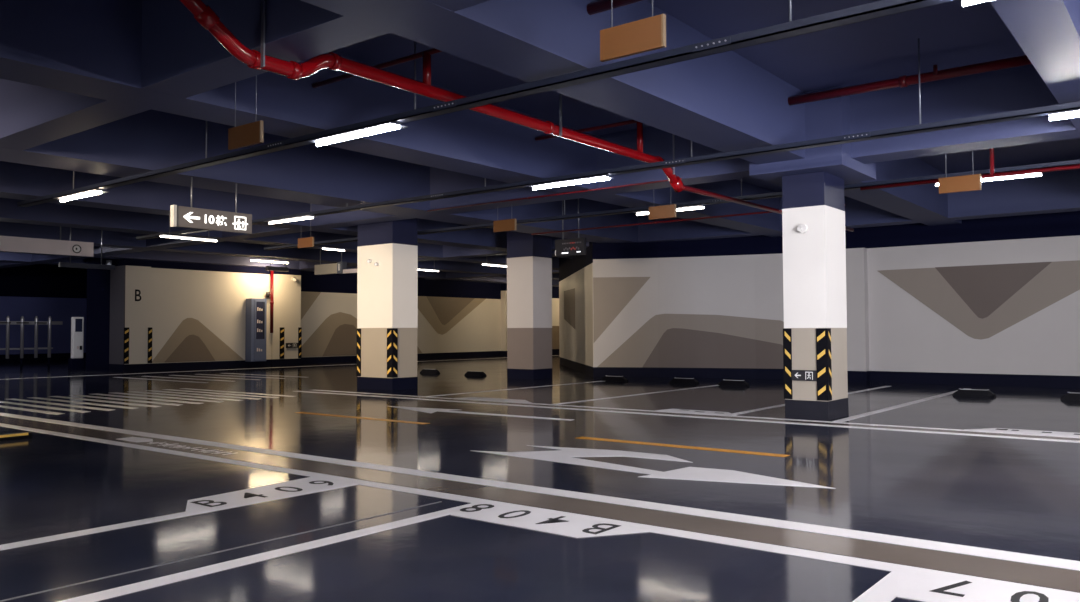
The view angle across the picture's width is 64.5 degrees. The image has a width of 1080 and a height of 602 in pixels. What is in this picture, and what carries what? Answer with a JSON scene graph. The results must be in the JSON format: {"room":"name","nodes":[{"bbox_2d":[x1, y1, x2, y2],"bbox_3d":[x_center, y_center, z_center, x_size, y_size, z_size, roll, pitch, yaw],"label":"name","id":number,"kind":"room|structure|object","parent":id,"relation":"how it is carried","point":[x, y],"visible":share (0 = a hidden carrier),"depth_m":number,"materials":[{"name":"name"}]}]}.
{"room":"parking garage","nodes":[
{"label":"parking garage","id":0,"kind":"room"},
{"bbox_2d":[0,264,86,361],"bbox_3d":[-26.816,0.141,25.763,0.275,3.960,27.280,-2,-3,38],"label":"wall","id":1,"kind":"structure","parent":0,"point":[42,291],"depth_m":34.29,"materials":[{"name":"blue paint"}]},
{"bbox_2d":[112,259,300,371],"bbox_3d":[-10.049,0.079,26.336,0.825,3.960,5.834,-2,-3,38],"label":"wall","id":2,"kind":"structure","parent":0,"point":[195,313],"depth_m":25.59,"materials":[{"name":"beige paint"}]},
{"bbox_2d":[109,265,125,371],"bbox_3d":[-11.855,0.503,24.012,0.824,2.970,0.028,-2,-3,38],"label":"trim","id":3,"kind":"structure","parent":2,"relation":"attached to","point":[117,276],"depth_m":23.99,"materials":[{"name":"grey paint"}]},
{"bbox_2d":[123,327,128,363],"bbox_3d":[-11.480,1.241,23.769,0.026,1.012,0.143,-2,-3,38],"label":"guard","id":4,"kind":"object","parent":2,"relation":"attached to","point":[126,329],"visible":1,"depth_m":23.76,"materials":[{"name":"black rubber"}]},
{"bbox_2d":[245,298,266,361],"bbox_3d":[-8.886,0.908,26.828,0.346,1.964,0.550,-2,-3,38],"label":"vending machine","id":5,"kind":"object","parent":2,"relation":"attached to","point":[256,309],"visible":1,"depth_m":26.67,"materials":[{"name":"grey metal"}]},
{"bbox_2d":[266,271,273,332],"bbox_3d":[-8.630,-0.022,27.358,0.124,2.084,0.269,-2,-3,38],"label":"riser pipe","id":6,"kind":"object","parent":2,"relation":"attached to","point":[270,294],"visible":0.9,"depth_m":27.37,"materials":[{"name":"metal"}]},
{"bbox_2d":[300,271,558,363],"bbox_3d":[-2.448,0.403,36.757,0.550,3.960,19.954,-2,-3,38],"label":"wall","id":7,"kind":"structure","parent":0,"point":[457,319],"depth_m":34.40,"materials":[{"name":"beige paint"}]},
{"bbox_2d":[0,354,1079,601],"bbox_3d":[-3.138,1.858,20.016,49.500,0.100,47.520,-2,-3,38],"label":"floor","id":8,"kind":"structure","parent":0,"point":[997,493],"depth_m":6.10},
{"bbox_2d":[0,432,31,440],"bbox_3d":[-5.660,1.395,8.588,0.148,0.060,1.045,-2,-2,32],"label":"wheel stop","id":9,"kind":"object","parent":8,"relation":"on","point":[20,435],"visible":1,"depth_m":8.86,"materials":[{"name":"yellow rubber"}]},
{"bbox_2d":[0,316,62,367],"bbox_3d":[-16.831,1.297,27.185,0.106,1.650,3.168,-2,-3,38],"label":"gate","id":10,"kind":"object","parent":8,"relation":"on","point":[7,322],"visible":1,"depth_m":27.57,"materials":[{"name":"metal"}]},
{"bbox_2d":[0,401,90,412],"bbox_3d":[-7.675,1.585,12.964,3.652,0.002,0.143,-2,-3,38],"label":"zebra crossing","id":11,"kind":"object","parent":8,"relation":"on","point":[31,405],"visible":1,"depth_m":12.63,"materials":[{"name":"white paint"}]},
{"bbox_2d":[8,398,114,410],"bbox_3d":[-7.464,1.593,13.233,3.652,0.002,0.143,-2,-3,38],"label":"zebra crossing","id":12,"kind":"object","parent":8,"relation":"on","point":[96,408],"visible":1,"depth_m":13.13,"materials":[{"name":"white paint"}]},
{"bbox_2d":[68,317,85,369],"bbox_3d":[-13.776,1.263,25.498,0.242,1.573,0.407,-2,-3,38],"label":"kiosk","id":13,"kind":"object","parent":8,"relation":"on","point":[76,362],"visible":0.98,"depth_m":25.41,"materials":[{"name":"white metal"}]},
{"bbox_2d":[29,397,135,408],"bbox_3d":[-7.253,1.601,13.502,3.652,0.002,0.143,-2,-3,38],"label":"zebra crossing","id":14,"kind":"object","parent":8,"relation":"on","point":[29,397],"visible":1,"depth_m":13.30,"materials":[{"name":"white paint"}]},
{"bbox_2d":[86,258,111,371],"bbox_3d":[-12.500,0.049,25.116,1.507,3.960,0.880,-2,-3,38],"label":"wall pier","id":15,"kind":"object","parent":8,"relation":"on","point":[98,280],"visible":0.29,"depth_m":24.77,"materials":[{"name":"blue paint"}]},
{"bbox_2d":[48,396,159,406],"bbox_3d":[-7.042,1.610,13.771,3.652,0.002,0.143,-2,-3,38],"label":"zebra crossing","id":16,"kind":"object","parent":8,"relation":"on","point":[48,396],"visible":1,"depth_m":13.67,"materials":[{"name":"white paint"}]},
{"bbox_2d":[71,395,182,405],"bbox_3d":[-6.831,1.618,14.040,3.652,0.002,0.143,-2,-3,38],"label":"zebra crossing","id":17,"kind":"object","parent":8,"relation":"on","point":[71,395],"visible":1,"depth_m":13.85,"materials":[{"name":"white paint"}]},
{"bbox_2d":[94,393,201,403],"bbox_3d":[-6.620,1.626,14.309,3.652,0.002,0.143,-2,-3,38],"label":"zebra crossing","id":18,"kind":"object","parent":8,"relation":"on","point":[96,393],"visible":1,"depth_m":14.25,"materials":[{"name":"white paint"}]},
{"bbox_2d":[113,392,223,401],"bbox_3d":[-6.409,1.635,14.579,3.652,0.002,0.143,-2,-3,38],"label":"zebra crossing","id":19,"kind":"object","parent":8,"relation":"on","point":[113,392],"visible":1,"depth_m":14.45,"materials":[{"name":"white paint"}]},
{"bbox_2d":[0,484,358,550],"bbox_3d":[-3.963,1.217,2.858,0.121,0.002,8.470,-2,-3,38],"label":"parking line","id":20,"kind":"object","parent":8,"relation":"on","point":[182,514],"visible":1,"depth_m":4.78,"materials":[{"name":"white paint"}]},
{"bbox_2d":[0,501,441,601],"bbox_3d":[-3.221,1.192,2.222,0.016,0.002,8.382,-2,-3,38],"label":"joint","id":21,"kind":"object","parent":8,"relation":"on","point":[439,501],"visible":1,"depth_m":4.19,"materials":[{"name":"paint"}]},
{"bbox_2d":[58,503,470,601],"bbox_3d":[-2.993,1.186,2.099,0.121,0.002,8.470,-2,-3,38],"label":"parking line","id":22,"kind":"object","parent":8,"relation":"on","point":[135,587],"visible":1,"depth_m":4.12,"materials":[{"name":"white paint"}]},
{"bbox_2d":[185,476,359,515],"bbox_3d":[-1.921,1.308,5.812,0.528,0.004,1.342,-2,-3,38],"label":"space number","id":23,"kind":"object","parent":8,"relation":"on","point":[309,484],"visible":1,"depth_m":5.81,"materials":[{"name":"white paint"}]},
{"bbox_2d":[0,355,558,379],"bbox_3d":[-5.214,2.168,30.161,0.165,0.002,24.860,-2,-3,38],"label":"lane line","id":24,"kind":"object","parent":8,"relation":"on","point":[553,355],"visible":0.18,"depth_m":24.57,"materials":[{"name":"white paint"}]},
{"bbox_2d":[295,412,427,423],"bbox_3d":[-2.325,1.489,10.939,2.475,0.002,0.121,-2,-3,38],"label":"centre line","id":25,"kind":"object","parent":8,"relation":"on","point":[295,412],"visible":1,"depth_m":10.82,"materials":[{"name":"orange paint"}]},
{"bbox_2d":[357,218,417,389],"bbox_3d":[-2.953,-0.293,16.569,1.004,3.960,0.647,-2,-3,38],"label":"column","id":26,"kind":"structure","parent":8,"relation":"on","point":[387,292],"depth_m":16.29,"materials":[{"name":"white paint"}]},
{"bbox_2d":[356,329,360,375],"bbox_3d":[-3.467,0.995,16.592,0.126,0.918,0.138,-2,-3,38],"label":"guard","id":27,"kind":"object","parent":26,"relation":"attached to","point":[358,331],"visible":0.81,"depth_m":16.54,"materials":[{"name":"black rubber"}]},
{"bbox_2d":[387,328,397,377],"bbox_3d":[-2.768,0.973,16.045,0.154,0.918,0.138,-2,-3,38],"label":"guard","id":28,"kind":"object","parent":26,"relation":"attached to","point":[392,333],"visible":1,"depth_m":16.00,"materials":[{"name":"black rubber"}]},
{"bbox_2d":[390,406,573,420],"bbox_3d":[-0.987,1.501,11.478,3.410,0.002,0.594,-2,-3,38],"label":"direction arrow","id":29,"kind":"object","parent":8,"relation":"on","point":[427,410],"visible":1,"depth_m":11.68,"materials":[{"name":"white paint"}]},
{"bbox_2d":[459,397,530,402],"bbox_3d":[-0.652,1.574,13.652,1.650,0.003,0.363,-2,-3,38],"label":"space number","id":30,"kind":"object","parent":8,"relation":"on","point":[475,398],"visible":1,"depth_m":13.68,"materials":[{"name":"white paint"}]},
{"bbox_2d":[507,231,552,379],"bbox_3d":[-0.244,-0.192,19.866,0.773,3.960,0.713,-2,-3,38],"label":"column","id":31,"kind":"structure","parent":8,"relation":"on","point":[529,257],"depth_m":19.60,"materials":[{"name":"white paint"}]},
{"bbox_2d":[0,416,1079,591],"bbox_3d":[-4.341,1.430,8.946,30.470,0.001,0.358,-2,-3,38],"label":"band","id":32,"kind":"object","parent":8,"relation":"on","point":[1057,578],"visible":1,"depth_m":4.94,"materials":[{"name":"paint"}]},
{"bbox_2d":[118,437,233,454],"bbox_3d":[-3.563,1.404,8.348,1.984,0.001,0.231,-2,-3,38],"label":"worn lettering","id":33,"kind":"object","parent":32,"relation":"on","point":[132,439],"visible":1,"depth_m":8.63,"materials":[{"name":"white paint"}]},
{"bbox_2d":[0,412,1079,570],"bbox_3d":[-4.166,1.437,9.169,30.470,0.002,0.176,-2,-3,38],"label":"lane line","id":34,"kind":"object","parent":8,"relation":"on","point":[927,544],"visible":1,"depth_m":5.27,"materials":[{"name":"white paint"}]},
{"bbox_2d":[0,423,1079,599],"bbox_3d":[-4.502,1.423,8.740,30.470,0.002,0.132,-2,-3,38],"label":"lane line","id":35,"kind":"object","parent":8,"relation":"on","point":[867,563],"visible":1,"depth_m":4.71,"materials":[{"name":"white paint"}]},
{"bbox_2d":[450,502,650,537],"bbox_3d":[-0.014,1.269,4.938,1.331,0.004,0.368,-2,-3,38],"label":"space number","id":36,"kind":"object","parent":8,"relation":"on","point":[543,522],"visible":1,"depth_m":4.91,"materials":[{"name":"white paint"}]},
{"bbox_2d":[556,385,718,404],"bbox_3d":[2.217,1.618,15.317,0.110,0.002,6.523,-2,-3,38],"label":"parking line","id":37,"kind":"object","parent":8,"relation":"on","point":[711,385],"visible":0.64,"depth_m":14.40,"materials":[{"name":"white paint"}]},
{"bbox_2d":[470,445,835,488],"bbox_3d":[0.859,1.339,7.042,1.042,0.002,3.269,2,-3,-43],"label":"direction arrow","id":38,"kind":"object","parent":8,"relation":"on","point":[563,454],"visible":1,"depth_m":6.83,"materials":[{"name":"white paint"}]},
{"bbox_2d":[577,437,788,456],"bbox_3d":[1.270,1.374,8.119,2.222,0.002,0.132,-2,-3,38],"label":"centre line","id":39,"kind":"object","parent":8,"relation":"on","point":[590,438],"visible":1,"depth_m":8.01,"materials":[{"name":"orange paint"}]},
{"bbox_2d":[669,377,698,383],"bbox_3d":[2.963,1.635,17.590,0.616,0.118,0.154,-2,-3,38],"label":"wheel stop","id":40,"kind":"object","parent":8,"relation":"on","point":[675,380],"visible":1,"depth_m":17.52,"materials":[{"name":"black rubber"}]},
{"bbox_2d":[297,391,1079,442],"bbox_3d":[3.211,1.424,9.847,19.690,0.002,0.143,-2,-3,38],"label":"lane line","id":41,"kind":"object","parent":8,"relation":"on","point":[297,391],"visible":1,"depth_m":10.34,"materials":[{"name":"white paint"}]},
{"bbox_2d":[655,409,736,415],"bbox_3d":[2.160,1.484,11.465,1.210,0.004,0.385,-2,-3,38],"label":"space number","id":42,"kind":"object","parent":8,"relation":"on","point":[669,410],"visible":1,"depth_m":11.49,"materials":[{"name":"white paint"}]},
{"bbox_2d":[317,390,1079,437],"bbox_3d":[3.438,1.433,10.137,19.690,0.002,0.110,-2,-3,38],"label":"lane line","id":43,"kind":"object","parent":8,"relation":"on","point":[317,390],"visible":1,"depth_m":10.69,"materials":[{"name":"white paint"}]},
{"bbox_2d":[364,394,1079,440],"bbox_3d":[4.026,1.407,9.460,17.930,0.001,0.209,-2,-3,38],"label":"band","id":44,"kind":"object","parent":8,"relation":"on","point":[795,421],"visible":1,"depth_m":10.35,"materials":[{"name":"paint"}]},
{"bbox_2d":[718,379,749,386],"bbox_3d":[3.802,1.604,16.808,0.616,0.118,0.154,-2,-3,38],"label":"wheel stop","id":45,"kind":"object","parent":8,"relation":"on","point":[723,382],"visible":1,"depth_m":16.74,"materials":[{"name":"black rubber"}]},
{"bbox_2d":[732,386,889,414],"bbox_3d":[4.569,1.553,13.755,0.110,0.002,6.963,-2,-3,38],"label":"parking line","id":46,"kind":"object","parent":8,"relation":"on","point":[737,413],"visible":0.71,"depth_m":12.20,"materials":[{"name":"white paint"}]},
{"bbox_2d":[749,86,875,419],"bbox_3d":[3.486,-0.521,10.858,1.155,3.958,1.298,-2,-3,38],"label":"column","id":47,"kind":"structure","parent":8,"relation":"on","point":[814,261],"depth_m":10.55,"materials":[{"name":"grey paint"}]},
{"bbox_2d":[783,329,792,398],"bbox_3d":[3.116,0.782,10.706,0.110,0.874,0.126,-2,-3,38],"label":"guard","id":48,"kind":"object","parent":47,"relation":"attached to","point":[787,333],"visible":0.97,"depth_m":10.66,"materials":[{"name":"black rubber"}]},
{"bbox_2d":[791,370,816,380],"bbox_3d":[3.245,0.915,10.525,0.310,0.132,0.023,-2,-3,38],"label":"exit sign","id":49,"kind":"object","parent":47,"relation":"attached to","point":[797,375],"visible":1,"depth_m":10.51,"materials":[{"name":"plastic"}]},
{"bbox_2d":[816,328,831,400],"bbox_3d":[3.462,0.771,10.435,0.143,0.874,0.126,-2,-3,38],"label":"guard","id":50,"kind":"object","parent":47,"relation":"attached to","point":[823,335],"visible":1,"depth_m":10.39,"materials":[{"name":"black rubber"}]},
{"bbox_2d":[852,571,897,601],"bbox_3d":[0.051,1.161,1.812,0.121,0.002,5.170,-2,-3,38],"label":"parking line","id":51,"kind":"object","parent":8,"relation":"on","point":[884,590],"visible":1,"depth_m":3.58,"materials":[{"name":"white paint"}]},
{"bbox_2d":[831,390,957,421],"bbox_3d":[5.665,1.518,12.898,0.121,0.002,6.963,-2,-3,38],"label":"parking line","id":52,"kind":"object","parent":8,"relation":"on","point":[952,392],"visible":1,"depth_m":11.81,"materials":[{"name":"white paint"}]},
{"bbox_2d":[952,388,995,396],"bbox_3d":[7.053,1.488,13.914,0.616,0.118,0.154,-2,-3,38],"label":"wheel stop","id":53,"kind":"object","parent":8,"relation":"on","point":[961,392],"visible":1,"depth_m":13.86,"materials":[{"name":"black rubber"}]},
{"bbox_2d":[896,571,1079,601],"bbox_3d":[2.142,1.200,3.241,1.606,0.004,0.407,-2,-3,38],"label":"space number","id":54,"kind":"object","parent":8,"relation":"on","point":[913,586],"visible":1,"depth_m":3.56,"materials":[{"name":"white paint"}]},
{"bbox_2d":[964,428,1079,436],"bbox_3d":[5.292,1.383,9.000,1.463,0.004,0.363,-2,-3,38],"label":"space number","id":55,"kind":"object","parent":8,"relation":"on","point":[984,429],"visible":1,"depth_m":9.09,"materials":[{"name":"white paint"}]},
{"bbox_2d":[559,242,593,376],"bbox_3d":[1.077,-0.045,24.318,0.279,3.960,8.011,0,-2,-4],"label":"wall","id":56,"kind":"structure","parent":0,"point":[576,338],"depth_m":23.32,"materials":[{"name":"beige paint"}]},
{"bbox_2d":[329,0,1079,191],"bbox_3d":[-3.158,-2.232,20.158,49.500,0.165,47.520,-2,-3,38],"label":"ceiling","id":57,"kind":"structure","parent":0,"point":[952,34],"depth_m":8.91,"materials":[{"name":"blue paint"}]},
{"bbox_2d":[0,252,86,264],"bbox_3d":[-12.768,-1.441,27.664,0.660,0.803,47.520,-2,-3,38],"label":"ceiling beam","id":58,"kind":"structure","parent":57,"relation":"attached to","point":[4,256],"depth_m":24.57,"materials":[{"name":"blue paint"}]},
{"bbox_2d":[0,226,93,256],"bbox_3d":[-10.079,-1.600,15.462,0.094,1.355,3.905,-2,-3,38],"label":"header board","id":59,"kind":"object","parent":57,"relation":"hanging from","point":[7,243],"visible":0.89,"depth_m":16.27,"materials":[{"name":"metal"}]},
{"bbox_2d":[58,228,114,269],"bbox_3d":[-9.900,-1.439,18.741,0.110,1.452,1.155,-2,-3,38],"label":"lamp","id":60,"kind":"object","parent":57,"relation":"hanging from","point":[60,264],"visible":0.74,"depth_m":18.68,"materials":[{"name":"metal"}]},
{"bbox_2d":[158,216,219,241],"bbox_3d":[-7.081,-1.735,17.303,0.220,0.988,1.210,-2,-3,38],"label":"lamp","id":61,"kind":"object","parent":57,"relation":"hanging from","point":[160,235],"visible":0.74,"depth_m":17.22,"materials":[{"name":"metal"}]},
{"bbox_2d":[160,235,216,241],"bbox_3d":[-7.079,-1.256,17.287,0.029,0.031,1.210,-2,-3,38],"label":"diffuser","id":62,"kind":"object","parent":61,"relation":"attached to","point":[177,236],"depth_m":17.27,"materials":[{"name":"plastic"}]},
{"bbox_2d":[0,0,488,150],"bbox_3d":[-9.383,-1.993,12.195,49.500,0.802,0.396,-2,-3,38],"label":"ceiling beam","id":63,"kind":"structure","parent":57,"relation":"attached to","point":[180,58],"depth_m":6.88,"materials":[{"name":"blue paint"}]},
{"bbox_2d":[228,75,263,149],"bbox_3d":[-2.592,-1.974,7.544,0.495,1.228,0.031,-2,-3,38],"label":"board","id":64,"kind":"object","parent":57,"relation":"hanging from","point":[252,133],"visible":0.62,"depth_m":7.50,"materials":[{"name":"wood"}]},
{"bbox_2d":[261,0,264,66],"bbox_3d":[-1.981,-2.156,6.127,0.033,0.968,0.013,-2,-3,38],"label":"hanger","id":65,"kind":"object","parent":57,"relation":"hanging from","point":[262,1],"visible":1,"depth_m":6.11,"materials":[{"name":"metal"}]},
{"bbox_2d":[0,198,558,269],"bbox_3d":[-4.996,-1.689,21.581,0.605,0.803,47.520,-2,-3,38],"label":"ceiling beam","id":66,"kind":"structure","parent":57,"relation":"attached to","point":[49,214],"depth_m":17.21,"materials":[{"name":"blue paint"}]},
{"bbox_2d":[0,221,558,279],"bbox_3d":[-7.594,-1.606,23.614,0.605,0.803,47.520,-2,-3,38],"label":"ceiling beam","id":67,"kind":"structure","parent":57,"relation":"attached to","point":[109,238],"depth_m":22.39,"materials":[{"name":"blue paint"}]},
{"bbox_2d":[0,250,558,286],"bbox_3d":[-10.170,-1.524,25.631,0.660,0.803,47.520,-2,-3,38],"label":"ceiling beam","id":68,"kind":"structure","parent":57,"relation":"attached to","point":[154,255],"depth_m":25.89,"materials":[{"name":"blue paint"}]},
{"bbox_2d":[0,161,575,258],"bbox_3d":[-2.571,-1.767,19.683,0.605,0.803,47.520,-2,-3,38],"label":"ceiling beam","id":69,"kind":"structure","parent":57,"relation":"attached to","point":[18,181],"depth_m":14.55,"materials":[{"name":"blue paint"}]},
{"bbox_2d":[298,237,313,247],"bbox_3d":[-4.540,-1.651,16.610,0.473,1.228,0.031,-2,-3,38],"label":"board","id":70,"kind":"object","parent":57,"relation":"hanging from","point":[309,241],"visible":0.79,"depth_m":16.57,"materials":[{"name":"wood"}]},
{"bbox_2d":[0,109,637,242],"bbox_3d":[-0.060,-1.847,17.718,0.825,0.803,47.520,-2,-3,38],"label":"ceiling beam","id":71,"kind":"structure","parent":57,"relation":"attached to","point":[149,140],"depth_m":12.45,"materials":[{"name":"blue paint"}]},
{"bbox_2d":[170,177,251,233],"bbox_3d":[-4.427,-1.295,11.591,0.086,0.682,1.157,-2,-3,38],"label":"direction sign","id":72,"kind":"object","parent":71,"relation":"hanging from","point":[180,216],"visible":1,"depth_m":11.51,"materials":[{"name":"metal"}]},
{"bbox_2d":[315,249,356,274],"bbox_3d":[-5.217,-1.386,22.357,2.035,1.353,0.182,-2,-3,38],"label":"box","id":73,"kind":"object","parent":57,"relation":"hanging from","point":[339,267],"visible":0.87,"depth_m":22.44,"materials":[{"name":"beige metal"}]},
{"bbox_2d":[0,0,782,236],"bbox_3d":[2.750,-1.937,15.518,0.594,0.803,47.520,-2,-3,38],"label":"ceiling beam","id":74,"kind":"structure","parent":57,"relation":"attached to","point":[91,48],"depth_m":8.68,"materials":[{"name":"blue paint"}]},
{"bbox_2d":[427,178,681,211],"bbox_3d":[0.001,-1.578,12.937,4.818,0.030,0.030,-2,-3,38],"label":"pipe","id":75,"kind":"object","parent":74,"relation":"attached to","point":[680,178],"visible":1,"depth_m":12.75,"materials":[{"name":"metal"}]},
{"bbox_2d":[676,204,706,210],"bbox_3d":[2.315,-1.462,13.144,0.627,0.064,0.420,-2,-3,38],"label":"lamp","id":76,"kind":"object","parent":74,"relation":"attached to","point":[685,208],"depth_m":13.34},
{"bbox_2d":[636,207,703,214],"bbox_3d":[2.058,-1.428,13.613,1.210,0.031,0.029,-2,-3,38],"label":"diffuser","id":77,"kind":"object","parent":76,"relation":"attached to","point":[688,208],"depth_m":13.45,"materials":[{"name":"plastic"}]},
{"bbox_2d":[17,0,955,206],"bbox_3d":[0.147,-2.165,6.793,20.570,0.924,0.134,-2,-3,38],"label":"cable trunking","id":78,"kind":"object","parent":57,"relation":"hanging from","point":[881,8],"visible":0.93,"depth_m":6.61,"materials":[{"name":"metal"}]},
{"bbox_2d":[53,189,108,201],"bbox_3d":[-6.384,-1.463,11.898,1.210,0.064,0.220,-2,-3,38],"label":"lamp","id":79,"kind":"object","parent":78,"relation":"attached to","point":[92,192],"visible":1,"depth_m":11.80,"materials":[{"name":"plastic"}]},
{"bbox_2d":[60,191,101,201],"bbox_3d":[-6.384,-1.446,11.897,1.210,0.031,0.029,-2,-3,38],"label":"diffuser","id":80,"kind":"object","parent":79,"relation":"attached to","point":[87,194],"depth_m":11.86,"materials":[{"name":"plastic"}]},
{"bbox_2d":[308,121,407,146],"bbox_3d":[-1.777,-1.610,8.292,1.210,0.064,0.220,-2,-3,38],"label":"lamp","id":81,"kind":"object","parent":78,"relation":"attached to","point":[389,126],"visible":1,"depth_m":8.21,"materials":[{"name":"plastic"}]},
{"bbox_2d":[316,126,400,146],"bbox_3d":[-1.777,-1.593,8.292,1.210,0.031,0.029,-2,-3,38],"label":"diffuser","id":82,"kind":"object","parent":81,"relation":"attached to","point":[386,128],"depth_m":8.25,"materials":[{"name":"plastic"}]},
{"bbox_2d":[425,270,558,279],"bbox_3d":[3.254,-1.497,28.320,49.500,0.802,0.550,-2,-3,38],"label":"ceiling beam","id":83,"kind":"structure","parent":57,"relation":"attached to","point":[452,275],"depth_m":32.90,"materials":[{"name":"blue paint"}]},
{"bbox_2d":[493,219,516,231],"bbox_3d":[-0.580,-1.758,14.069,0.473,1.228,0.031,-2,-3,38],"label":"board","id":84,"kind":"object","parent":57,"relation":"hanging from","point":[508,224],"visible":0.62,"depth_m":14.03,"materials":[{"name":"wood"}]},
{"bbox_2d":[0,64,1079,268],"bbox_3d":[-5.163,-1.827,17.579,49.500,0.802,0.484,-2,-3,38],"label":"ceiling beam","id":85,"kind":"structure","parent":57,"relation":"attached to","point":[1020,87],"depth_m":10.19,"materials":[{"name":"blue paint"}]},
{"bbox_2d":[555,198,585,256],"bbox_3d":[0.594,-1.587,16.954,0.715,1.380,0.075,-2,-3,38],"label":"display panel","id":86,"kind":"object","parent":57,"relation":"hanging from","point":[575,246],"visible":0.94,"depth_m":16.90,"materials":[{"name":"metal"}]},
{"bbox_2d":[136,38,1079,239],"bbox_3d":[1.005,-2.039,10.562,23.870,0.924,0.134,-2,-3,38],"label":"cable tray","id":87,"kind":"object","parent":57,"relation":"hanging from","point":[1039,111],"visible":0.84,"depth_m":9.58,"materials":[{"name":"metal"}]},
{"bbox_2d":[264,215,317,223],"bbox_3d":[-4.238,-1.382,14.547,1.210,0.064,0.220,-2,-3,38],"label":"lamp","id":88,"kind":"object","parent":87,"relation":"attached to","point":[304,217],"visible":1,"depth_m":14.45,"materials":[{"name":"plastic"}]},
{"bbox_2d":[269,217,312,223],"bbox_3d":[-4.238,-1.365,14.547,1.210,0.031,0.029,-2,-3,38],"label":"diffuser","id":89,"kind":"object","parent":88,"relation":"attached to","point":[300,218],"depth_m":14.54,"materials":[{"name":"plastic"}]},
{"bbox_2d":[529,175,613,189],"bbox_3d":[0.388,-1.525,11.038,1.210,0.064,0.220,-2,-3,38],"label":"lamp","id":90,"kind":"object","parent":87,"relation":"attached to","point":[601,177],"visible":1,"depth_m":10.96,"materials":[{"name":"plastic"}]},
{"bbox_2d":[1048,109,1079,120],"bbox_3d":[5.082,-1.675,7.365,1.210,0.064,0.220,-2,-3,38],"label":"lamp","id":91,"kind":"object","parent":87,"relation":"attached to","point":[1070,113],"visible":1,"depth_m":7.63,"materials":[{"name":"plastic"}]},
{"bbox_2d":[1049,113,1079,120],"bbox_3d":[5.082,-1.659,7.364,1.210,0.031,0.029,-2,-3,38],"label":"diffuser","id":92,"kind":"object","parent":91,"relation":"attached to","point":[1069,115],"depth_m":7.65,"materials":[{"name":"plastic"}]},
{"bbox_2d":[301,0,961,225],"bbox_3d":[5.309,-2.018,13.516,0.605,0.803,47.520,-2,-3,38],"label":"ceiling beam","id":93,"kind":"structure","parent":57,"relation":"attached to","point":[724,101],"depth_m":7.63,"materials":[{"name":"blue paint"}]},
{"bbox_2d":[587,0,642,14],"bbox_3d":[1.470,-2.334,5.910,2.739,0.110,0.107,-2,-3,38],"label":"pipe","id":94,"kind":"object","parent":93,"relation":"attached to","point":[599,6],"visible":1,"depth_m":6.63,"materials":[{"name":"metal"}]},
{"bbox_2d":[788,55,1031,105],"bbox_3d":[3.977,-2.375,9.115,2.739,0.161,0.125,-2,-3,38],"label":"pipe","id":95,"kind":"object","parent":93,"relation":"attached to","point":[902,81],"visible":0.88,"depth_m":9.09,"materials":[{"name":"metal"}]},
{"bbox_2d":[600,0,665,61],"bbox_3d":[0.543,-2.074,5.090,0.440,1.228,0.031,-2,-3,38],"label":"board","id":96,"kind":"object","parent":57,"relation":"hanging from","point":[647,34],"visible":1,"depth_m":5.05,"materials":[{"name":"wood"}]},
{"bbox_2d":[649,204,675,219],"bbox_3d":[1.791,-1.822,12.562,0.446,1.228,0.031,-2,-3,38],"label":"board","id":97,"kind":"object","parent":57,"relation":"hanging from","point":[665,211],"visible":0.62,"depth_m":12.53,"materials":[{"name":"wood"}]},
{"bbox_2d":[264,159,1079,249],"bbox_3d":[2.891,-1.965,12.968,23.870,0.924,0.134,-2,-3,38],"label":"cable tray","id":98,"kind":"object","parent":57,"relation":"hanging from","point":[1070,162],"visible":0.57,"depth_m":13.15,"materials":[{"name":"metal"}]},
{"bbox_2d":[935,172,1042,185],"bbox_3d":[5.686,-1.556,10.899,1.210,0.064,0.220,-2,-3,38],"label":"lamp","id":99,"kind":"object","parent":98,"relation":"attached to","point":[1031,174],"visible":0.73,"depth_m":10.73,"materials":[{"name":"plastic"}]},
{"bbox_2d":[673,134,674,174],"bbox_3d":[1.703,-2.052,10.918,0.020,0.880,0.013,-2,-3,38],"label":"hanger","id":100,"kind":"object","parent":57,"relation":"hanging from","point":[673,134],"visible":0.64,"depth_m":10.91,"materials":[{"name":"metal"}]},
{"bbox_2d":[180,0,853,231],"bbox_3d":[1.509,-1.800,11.294,2.585,0.789,13.892,-2,-3,38],"label":"pipe","id":101,"kind":"object","parent":100,"relation":"hanging from","point":[204,15],"visible":0.9,"depth_m":7.55,"materials":[{"name":"metal"}]},
{"bbox_2d":[531,210,781,234],"bbox_3d":[2.239,-1.388,14.924,6.105,0.038,0.038,-2,-3,38],"label":"pipe","id":102,"kind":"object","parent":101,"relation":"attached to","point":[655,222],"visible":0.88,"depth_m":15.04,"materials":[{"name":"metal"}]},
{"bbox_2d":[299,169,1079,269],"bbox_3d":[-0.968,-1.663,22.932,49.500,0.802,0.495,-2,-3,38],"label":"ceiling beam","id":103,"kind":"structure","parent":57,"relation":"attached to","point":[1053,191],"depth_m":15.80,"materials":[{"name":"blue paint"}]},
{"bbox_2d":[939,151,981,193],"bbox_3d":[5.013,-1.917,10.250,0.462,1.228,0.031,-2,-3,38],"label":"board","id":104,"kind":"object","parent":57,"relation":"hanging from","point":[964,183],"visible":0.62,"depth_m":10.22,"materials":[{"name":"wood"}]},
{"bbox_2d":[860,148,1079,190],"bbox_3d":[8.209,-2.091,8.449,9.922,1.014,0.059,-2,-3,38],"label":"pipe","id":105,"kind":"object","parent":57,"relation":"hanging from","point":[991,150],"visible":0.55,"depth_m":10.50,"materials":[{"name":"metal"}]},
{"bbox_2d":[990,0,1079,133],"bbox_3d":[7.855,-2.099,11.523,0.363,0.803,47.520,-2,-3,38],"label":"ceiling beam","id":106,"kind":"structure","parent":57,"relation":"attached to","point":[1047,32],"depth_m":6.05,"materials":[{"name":"blue paint"}]},
{"bbox_2d":[593,211,1079,388],"bbox_3d":[9.219,-0.374,15.931,18.288,3.960,1.436,-2,-2,33],"label":"wall","id":107,"kind":"structure","parent":0,"point":[995,301],"depth_m":17.62,"materials":[{"name":"white paint"}]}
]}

